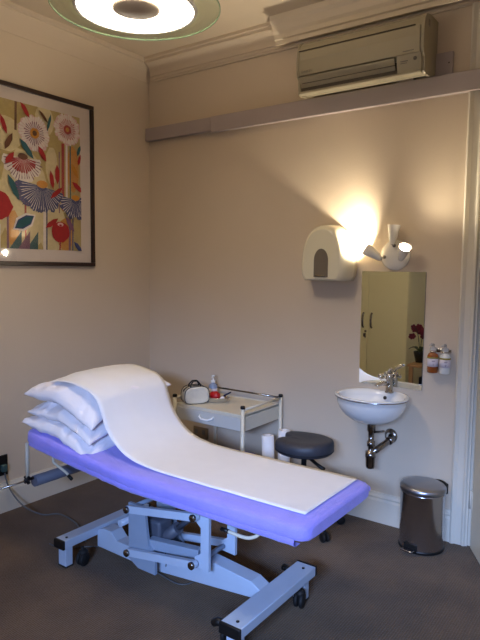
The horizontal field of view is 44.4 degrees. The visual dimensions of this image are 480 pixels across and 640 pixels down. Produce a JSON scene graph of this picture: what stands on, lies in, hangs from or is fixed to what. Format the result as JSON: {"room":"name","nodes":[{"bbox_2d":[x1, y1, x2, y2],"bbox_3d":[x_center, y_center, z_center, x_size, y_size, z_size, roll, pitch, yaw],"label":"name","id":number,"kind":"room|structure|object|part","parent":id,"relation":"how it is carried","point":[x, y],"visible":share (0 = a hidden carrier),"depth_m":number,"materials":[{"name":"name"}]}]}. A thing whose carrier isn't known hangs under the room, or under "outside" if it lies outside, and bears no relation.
{"room":"examination room","nodes":[
{"label":"examination room","id":0,"kind":"room"},
{"bbox_2d":[0,30,149,482],"bbox_3d":[-2.024,-0.290,2.934,0.120,3.115,4.550,4,6,36],"label":"wall","id":1,"kind":"structure","parent":0,"point":[56,322],"depth_m":4.12,"materials":[{"name":"paint"}]},
{"bbox_2d":[0,454,7,475],"bbox_3d":[-1.501,0.913,3.676,0.010,0.130,0.105,4,6,36],"label":"wall socket","id":2,"kind":"object","parent":1,"relation":"attached to","point":[3,458],"visible":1,"depth_m":3.69,"materials":[{"name":"black plastic"}]},
{"bbox_2d":[0,80,94,265],"bbox_3d":[-1.348,-0.894,3.685,0.027,1.102,1.094,4,6,36],"label":"framed picture","id":3,"kind":"object","parent":1,"relation":"attached to","point":[47,175],"visible":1,"depth_m":3.81,"materials":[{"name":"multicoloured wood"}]},
{"bbox_2d":[0,463,97,513],"bbox_3d":[-1.983,1.173,3.022,0.022,0.186,4.310,4,6,36],"label":"baseboard","id":4,"kind":"structure","parent":1,"relation":"attached to","point":[26,494],"depth_m":3.87,"materials":[{"name":"white wood"}]},
{"bbox_2d":[0,0,149,83],"bbox_3d":[-1.942,-1.754,2.756,0.044,0.165,4.310,4,6,36],"label":"crown molding","id":5,"kind":"structure","parent":1,"relation":"attached to","point":[15,19],"depth_m":3.88,"materials":[{"name":"paint"}]},
{"bbox_2d":[8,0,324,56],"bbox_3d":[0.203,-1.795,1.991,4.647,0.100,5.830,4,6,36],"label":"ceiling","id":6,"kind":"structure","parent":0,"point":[235,15],"depth_m":3.73,"materials":[{"name":"paint"}]},
{"bbox_2d":[48,0,220,40],"bbox_3d":[-0.423,-1.525,2.386,0.693,0.522,0.693,4,6,36],"label":"pendant lamp","id":7,"kind":"object","parent":6,"relation":"hanging from","point":[147,17],"visible":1,"depth_m":2.46,"materials":[{"name":"clear glass"}]},
{"bbox_2d":[76,0,193,31],"bbox_3d":[-0.426,-1.286,2.408,0.472,0.042,0.472,4,6,36],"label":"diffuser","id":8,"kind":"object","parent":7,"relation":"attached to","point":[115,15],"depth_m":2.44,"materials":[{"name":"white"}]},
{"bbox_2d":[209,383,216,388],"bbox_3d":[-0.191,0.490,4.156,0.060,0.102,0.060,4,6,36],"label":"label","id":9,"kind":"object","parent":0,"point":[212,385],"depth_m":4.13,"materials":[{"name":"blue"}]},
{"bbox_2d":[0,479,479,639],"bbox_3d":[0.168,1.407,2.275,4.647,0.100,5.830,4,6,36],"label":"floor","id":10,"kind":"structure","parent":0,"point":[364,587],"depth_m":2.85,"materials":[{"name":"carpet"}]},
{"bbox_2d":[0,464,86,541],"bbox_3d":[-1.136,1.073,3.568,0.741,0.311,0.184,4,6,31],"label":"lead","id":11,"kind":"object","parent":10,"relation":"on","point":[4,467],"visible":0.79,"depth_m":3.67,"materials":[{"name":"grey"}]},
{"bbox_2d":[49,543,194,584],"bbox_3d":[-0.609,1.172,3.147,0.918,0.203,0.241,4,6,30],"label":"cable","id":12,"kind":"object","parent":10,"relation":"on","point":[49,543],"visible":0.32,"depth_m":2.94,"materials":[{"name":"grey plastic"}]},
{"bbox_2d":[0,428,370,639],"bbox_3d":[-0.344,0.957,2.904,1.792,0.674,0.767,4,6,36],"label":"couch","id":13,"kind":"object","parent":10,"relation":"on","point":[154,532],"visible":0.81,"depth_m":2.69,"materials":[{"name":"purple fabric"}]},
{"bbox_3d":[-1.166,0.771,3.223,0.021,0.200,0.021,4,6,36],"label":"holder rod","id":14,"kind":"part","parent":13,"relation":"part of","materials":[{"name":"white metal"}]},
{"bbox_3d":[-1.164,0.877,3.236,0.048,0.048,0.056,4,6,36],"label":"clamp knob","id":15,"kind":"part","parent":13,"relation":"part of","materials":[{"name":"black plastic"}]},
{"bbox_3d":[-0.992,0.799,3.257,0.117,0.129,0.021,3,5,22],"label":"backrest lever","id":16,"kind":"part","parent":13,"relation":"part of","materials":[{"name":"white metal"}]},
{"bbox_2d":[22,416,115,454],"bbox_3d":[-0.783,0.574,3.280,0.550,0.184,0.615,4,6,36],"label":"pillow","id":17,"kind":"object","parent":13,"relation":"on","point":[59,430],"visible":0.18,"depth_m":3.02,"materials":[{"name":"white fabric"}]},
{"bbox_2d":[27,401,107,445],"bbox_3d":[-0.771,0.492,3.271,0.517,0.192,0.593,4,6,36],"label":"pillow","id":18,"kind":"object","parent":17,"relation":"on","point":[52,411],"visible":0.16,"depth_m":3.02,"materials":[{"name":"white fabric"}]},
{"bbox_2d":[24,377,170,430],"bbox_3d":[-0.786,0.405,3.278,0.550,0.217,0.582,4,6,36],"label":"pillow","id":19,"kind":"object","parent":18,"relation":"on","point":[76,400],"visible":0.41,"depth_m":3.03,"materials":[{"name":"white fabric"}]},
{"bbox_3d":[-0.380,1.126,2.784,0.454,0.102,0.022,4,6,36],"label":"lifting arm","id":20,"kind":"part","parent":13,"relation":"part of","materials":[{"name":"grey metal"}]},
{"bbox_3d":[-0.374,0.906,2.763,0.460,0.106,0.022,4,6,36],"label":"lifting arm","id":21,"kind":"part","parent":13,"relation":"part of","materials":[{"name":"grey metal"}]},
{"bbox_3d":[-0.315,1.099,2.835,0.285,0.055,0.045,3,6,26],"label":"arm","id":22,"kind":"part","parent":13,"relation":"part of","materials":[{"name":"grey metal"}]},
{"bbox_3d":[-0.284,0.698,2.925,1.747,0.160,0.624,4,6,36],"label":"mattress","id":23,"kind":"part","parent":13,"relation":"part of","materials":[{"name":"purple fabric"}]},
{"bbox_3d":[-0.227,1.109,2.995,0.454,0.102,0.022,4,6,36],"label":"lifting arm","id":24,"kind":"part","parent":13,"relation":"part of","materials":[{"name":"grey metal"}]},
{"bbox_3d":[-0.171,0.991,2.660,0.089,0.283,0.016,4,6,36],"label":"lift plate","id":25,"kind":"part","parent":13,"relation":"part of","materials":[{"name":"grey metal"}]},
{"bbox_2d":[53,364,357,513],"bbox_3d":[-0.237,0.499,2.903,1.562,0.380,0.490,4,6,36],"label":"paper sheet","id":26,"kind":"object","parent":13,"relation":"on","point":[143,423],"visible":1,"depth_m":2.94,"materials":[{"name":"white paper"}]},
{"bbox_3d":[-0.054,0.978,2.821,0.089,0.283,0.016,4,6,36],"label":"lift plate","id":27,"kind":"part","parent":13,"relation":"part of","materials":[{"name":"grey metal"}]},
{"bbox_3d":[0.017,0.879,2.472,0.166,0.087,0.019,4,6,34],"label":"height lever","id":28,"kind":"part","parent":13,"relation":"part of","materials":[{"name":"white metal"}]},
{"bbox_2d":[173,387,282,450],"bbox_3d":[-0.089,0.848,3.963,0.610,0.708,0.484,4,6,36],"label":"trolley","id":29,"kind":"object","parent":10,"relation":"on","point":[242,414],"visible":0.48,"depth_m":3.83,"materials":[{"name":"white metal"}]},
{"bbox_3d":[-0.439,0.824,3.954,0.024,0.632,0.024,4,6,36],"label":"post","id":30,"kind":"part","parent":29,"relation":"part of","materials":[{"name":"white metal"}]},
{"bbox_2d":[181,380,209,403],"bbox_3d":[-0.300,0.480,3.949,0.179,0.154,0.090,-2,6,-24],"label":"bag","id":31,"kind":"object","parent":29,"relation":"on","point":[191,393],"visible":1,"depth_m":3.92,"materials":[{"name":"beige leather"}]},
{"bbox_3d":[-0.222,0.629,3.765,0.124,0.034,0.037,4,6,36],"label":"handle","id":32,"kind":"part","parent":29,"relation":"part of","materials":[{"name":"white plastic"}]},
{"bbox_3d":[-0.206,0.631,3.778,0.518,0.082,0.014,4,6,36],"label":"drawer","id":33,"kind":"part","parent":29,"relation":"part of","materials":[{"name":"metal"}]},
{"bbox_2d":[209,375,216,391],"bbox_3d":[-0.191,0.464,4.153,0.062,0.154,0.064,4,6,36],"label":"bottle","id":34,"kind":"object","parent":29,"relation":"on","point":[212,386],"visible":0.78,"depth_m":4.13,"materials":[{"name":"blue"}]},
{"bbox_3d":[-0.183,0.795,4.307,0.024,0.632,0.024,4,6,36],"label":"post","id":35,"kind":"part","parent":29,"relation":"part of","materials":[{"name":"white metal"}]},
{"bbox_2d":[208,395,229,402],"bbox_3d":[-0.167,0.538,3.996,0.198,0.033,0.100,1,5,4],"label":"dish","id":36,"kind":"object","parent":29,"relation":"on","point":[211,400],"visible":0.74,"depth_m":3.95,"materials":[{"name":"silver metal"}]},
{"bbox_2d":[210,391,219,397],"bbox_3d":[-0.172,0.513,3.995,0.088,0.062,0.062,4,6,36],"label":"pouch","id":37,"kind":"object","parent":36,"relation":"in","point":[214,394],"visible":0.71,"depth_m":3.97,"materials":[{"name":"plastic"}]},
{"bbox_2d":[177,393,278,417],"bbox_3d":[-0.082,0.566,3.944,0.546,0.020,0.427,4,6,36],"label":"tray","id":38,"kind":"object","parent":29,"relation":"on","point":[231,408],"depth_m":3.85,"materials":[{"name":"white"}]},
{"bbox_3d":[0.014,0.858,3.629,0.024,0.632,0.024,4,6,36],"label":"post","id":39,"kind":"part","parent":29,"relation":"part of","materials":[{"name":"white metal"}]},
{"bbox_3d":[0.047,0.505,4.117,0.558,0.012,0.012,4,6,36],"label":"guard rail","id":40,"kind":"part","parent":29,"relation":"part of","materials":[{"name":"silver metal"}]},
{"bbox_3d":[0.145,0.539,3.778,0.016,0.016,0.437,4,6,36],"label":"guard rail","id":41,"kind":"part","parent":29,"relation":"part of","materials":[{"name":"silver metal"}]},
{"bbox_3d":[0.270,0.829,3.982,0.024,0.632,0.024,4,6,36],"label":"post","id":42,"kind":"part","parent":29,"relation":"part of","materials":[{"name":"white metal"}]},
{"bbox_2d":[262,434,273,458],"bbox_3d":[0.183,0.978,3.790,0.080,0.479,0.112,-2,6,-28],"label":"paper roll","id":43,"kind":"object","parent":10,"relation":"on","point":[267,439],"visible":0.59,"depth_m":3.75,"materials":[{"name":"white paper"}]},
{"bbox_2d":[278,428,290,461],"bbox_3d":[0.287,0.965,3.848,0.080,0.500,0.080,4,6,36],"label":"paper roll","id":44,"kind":"object","parent":10,"relation":"on","point":[281,432],"visible":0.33,"depth_m":3.81,"materials":[{"name":"white paper"}]},
{"bbox_2d":[275,431,344,542],"bbox_3d":[0.368,0.974,3.538,0.501,0.544,0.504,4,6,36],"label":"stool","id":45,"kind":"object","parent":10,"relation":"on","point":[305,446],"visible":0.67,"depth_m":3.41,"materials":[{"name":"black leather"}]},
{"bbox_3d":[0.391,0.747,3.514,0.345,0.087,0.335,4,6,36],"label":"seat","id":46,"kind":"part","parent":45,"relation":"part of","materials":[{"name":"black leather"}]},
{"bbox_3d":[0.442,0.839,3.446,0.024,0.061,0.142,-3,6,-37],"label":"lever","id":47,"kind":"part","parent":45,"relation":"part of","materials":[{"name":"black plastic"}]},
{"bbox_2d":[398,476,447,555],"bbox_3d":[1.010,1.087,3.280,0.252,0.374,0.300,4,6,36],"label":"pedal bin","id":48,"kind":"object","parent":10,"relation":"on","point":[422,499],"visible":1,"depth_m":3.20,"materials":[{"name":"silver metal"}]},
{"bbox_3d":[1.022,0.923,3.281,0.250,0.046,0.250,4,6,36],"label":"lid","id":49,"kind":"part","parent":48,"relation":"part of","materials":[{"name":"metal"}]},
{"bbox_2d":[149,5,472,508],"bbox_3d":[1.107,-0.297,3.406,4.407,3.115,0.120,4,6,36],"label":"wall","id":50,"kind":"structure","parent":0,"point":[233,213],"depth_m":3.85,"materials":[{"name":"paint"}]},
{"bbox_2d":[145,117,210,141],"bbox_3d":[-0.453,-1.403,4.345,0.645,0.094,0.045,4,6,36],"label":"trunking","id":51,"kind":"object","parent":50,"relation":"attached to","point":[199,126],"visible":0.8,"depth_m":4.32,"materials":[{"name":"plastic"}]},
{"bbox_2d":[193,426,207,439],"bbox_3d":[-0.296,0.849,4.433,0.140,0.084,0.012,4,6,36],"label":"wall socket","id":52,"kind":"object","parent":50,"relation":"attached to","point":[201,432],"visible":0.94,"depth_m":4.43,"materials":[{"name":"brown"}]},
{"bbox_2d":[144,0,479,81],"bbox_3d":[1.056,-1.758,3.149,4.367,0.160,0.165,4,6,36],"label":"crown molding","id":53,"kind":"structure","parent":50,"relation":"attached to","point":[258,40],"depth_m":3.64,"materials":[{"name":"paint"}]},
{"bbox_2d":[302,225,356,280],"bbox_3d":[0.536,-0.416,3.627,0.330,0.345,0.176,4,6,36],"label":"paper towel dispenser","id":54,"kind":"object","parent":50,"relation":"attached to","point":[329,251],"visible":1,"depth_m":3.55,"materials":[{"name":"beige plastic"}]},
{"bbox_2d":[211,68,479,132],"bbox_3d":[1.327,-1.262,3.061,3.745,0.108,0.055,4,6,36],"label":"trunking","id":55,"kind":"object","parent":50,"relation":"attached to","point":[461,82],"visible":1,"depth_m":3.49,"materials":[{"name":"plastic"}]},
{"bbox_2d":[398,78,415,82],"bbox_3d":[0.946,-1.356,3.331,0.090,0.021,0.048,4,6,36],"label":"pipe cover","id":56,"kind":"object","parent":55,"relation":"attached to","point":[412,78],"visible":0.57,"depth_m":3.31,"materials":[{"name":"plastic"}]},
{"bbox_2d":[297,13,437,98],"bbox_3d":[0.714,-1.494,3.381,0.769,0.320,0.226,4,6,36],"label":"air conditioner","id":57,"kind":"object","parent":50,"relation":"attached to","point":[404,49],"visible":1,"depth_m":3.26,"materials":[{"name":"plastic"}]},
{"bbox_3d":[0.651,-1.501,3.295,0.727,0.134,0.016,4,6,36],"label":"panel","id":58,"kind":"part","parent":57,"relation":"part of","materials":[{"name":"plastic"}]},
{"bbox_3d":[0.908,-1.372,3.146,0.133,0.085,0.043,4,6,36],"label":"control panel","id":59,"kind":"part","parent":57,"relation":"part of","materials":[{"name":"plastic"}]},
{"bbox_2d":[335,388,409,424],"bbox_3d":[0.761,0.521,3.423,0.431,0.168,0.362,4,6,36],"label":"basin","id":60,"kind":"object","parent":50,"relation":"attached to","point":[369,406],"visible":0.98,"depth_m":3.32,"materials":[{"name":"white ceramic"}]},
{"bbox_2d":[365,424,396,468],"bbox_3d":[0.841,0.735,3.482,0.226,0.269,0.104,-4,7,-40],"label":"trap","id":61,"kind":"object","parent":60,"relation":"attached to","point":[370,454],"visible":0.98,"depth_m":3.43,"materials":[{"name":"silver metal"}]},
{"bbox_2d":[375,368,396,393],"bbox_3d":[0.851,0.355,3.460,0.114,0.159,0.140,4,6,36],"label":"tap","id":62,"kind":"object","parent":60,"relation":"on","point":[389,377],"visible":1,"depth_m":3.47,"materials":[{"name":"silver metal"}]},
{"bbox_3d":[0.854,0.337,3.501,0.070,0.039,0.039,4,6,36],"label":"knob","id":63,"kind":"part","parent":62,"relation":"part of","materials":[{"name":"silver metal"}]},
{"bbox_2d":[362,224,411,269],"bbox_3d":[0.858,-0.420,3.408,0.304,0.263,0.153,4,6,36],"label":"wall spotlight","id":64,"kind":"object","parent":50,"relation":"attached to","point":[395,255],"visible":1,"depth_m":3.43,"materials":[{"name":"white metal"}]},
{"bbox_3d":[0.781,-0.398,3.460,0.120,0.100,0.074,4,6,36],"label":"lamp shade","id":65,"kind":"part","parent":64,"relation":"part of","materials":[{"name":"white metal"}]},
{"bbox_3d":[0.886,-0.493,3.389,0.074,0.115,0.074,4,6,36],"label":"lamp shade","id":66,"kind":"part","parent":64,"relation":"part of","materials":[{"name":"white metal"}]},
{"bbox_3d":[0.927,-0.404,3.311,0.054,0.044,0.051,4,6,36],"label":"bulb","id":67,"kind":"part","parent":64,"relation":"part of","materials":[{"name":"white glass"}]},
{"bbox_3d":[0.932,-0.387,3.329,0.073,0.106,0.104,2,5,11],"label":"lamp shade","id":68,"kind":"part","parent":64,"relation":"part of","materials":[{"name":"white metal"}]},
{"bbox_2d":[359,271,426,389],"bbox_3d":[0.902,0.056,3.503,0.393,0.687,0.008,4,6,36],"label":"wall mirror","id":69,"kind":"object","parent":50,"relation":"attached to","point":[392,303],"visible":0.93,"depth_m":3.49,"materials":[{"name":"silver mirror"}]},
{"bbox_2d":[347,490,449,541],"bbox_3d":[0.243,1.107,4.057,2.373,0.186,0.022,4,6,36],"label":"baseboard","id":70,"kind":"structure","parent":50,"relation":"attached to","point":[383,508],"depth_m":3.59,"materials":[{"name":"white wood"}]},
{"bbox_2d":[430,349,451,353],"bbox_3d":[1.128,0.176,3.315,0.110,0.020,0.064,4,6,36],"label":"bracket","id":71,"kind":"object","parent":50,"relation":"attached to","point":[437,350],"visible":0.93,"depth_m":3.31,"materials":[{"name":"silver metal"}]},
{"bbox_2d":[427,343,438,372],"bbox_3d":[1.091,0.213,3.328,0.062,0.170,0.064,4,6,36],"label":"soap bottle","id":72,"kind":"object","parent":71,"relation":"attached to","point":[432,357],"visible":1,"depth_m":3.31,"materials":[{"name":"orange plastic"}]},
{"bbox_2d":[439,344,450,374],"bbox_3d":[1.146,0.217,3.288,0.062,0.170,0.064,4,6,36],"label":"soap bottle","id":73,"kind":"object","parent":71,"relation":"attached to","point":[444,359],"visible":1,"depth_m":3.27,"materials":[{"name":"white plastic"}]},
{"bbox_2d":[430,51,453,76],"bbox_3d":[1.109,-1.401,3.228,0.120,0.123,0.022,4,6,36],"label":"switch plate","id":74,"kind":"object","parent":50,"relation":"attached to","point":[444,61],"visible":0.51,"depth_m":3.21,"materials":[{"name":"plastic"}]},
{"bbox_2d":[449,2,479,545],"bbox_3d":[1.651,-0.174,3.001,0.986,2.955,0.154,4,6,36],"label":"door surround","id":75,"kind":"object","parent":50,"relation":"attached to","point":[468,348],"visible":0.88,"depth_m":3.23,"materials":[{"name":"white wood"}]},
{"bbox_2d":[469,350,479,563],"bbox_3d":[1.263,0.082,2.820,0.123,2.452,0.760,2,5,11],"label":"door","id":76,"kind":"structure","parent":75,"relation":"attached to","point":[474,499],"depth_m":3.18,"materials":[{"name":"white paint"}]}
]}

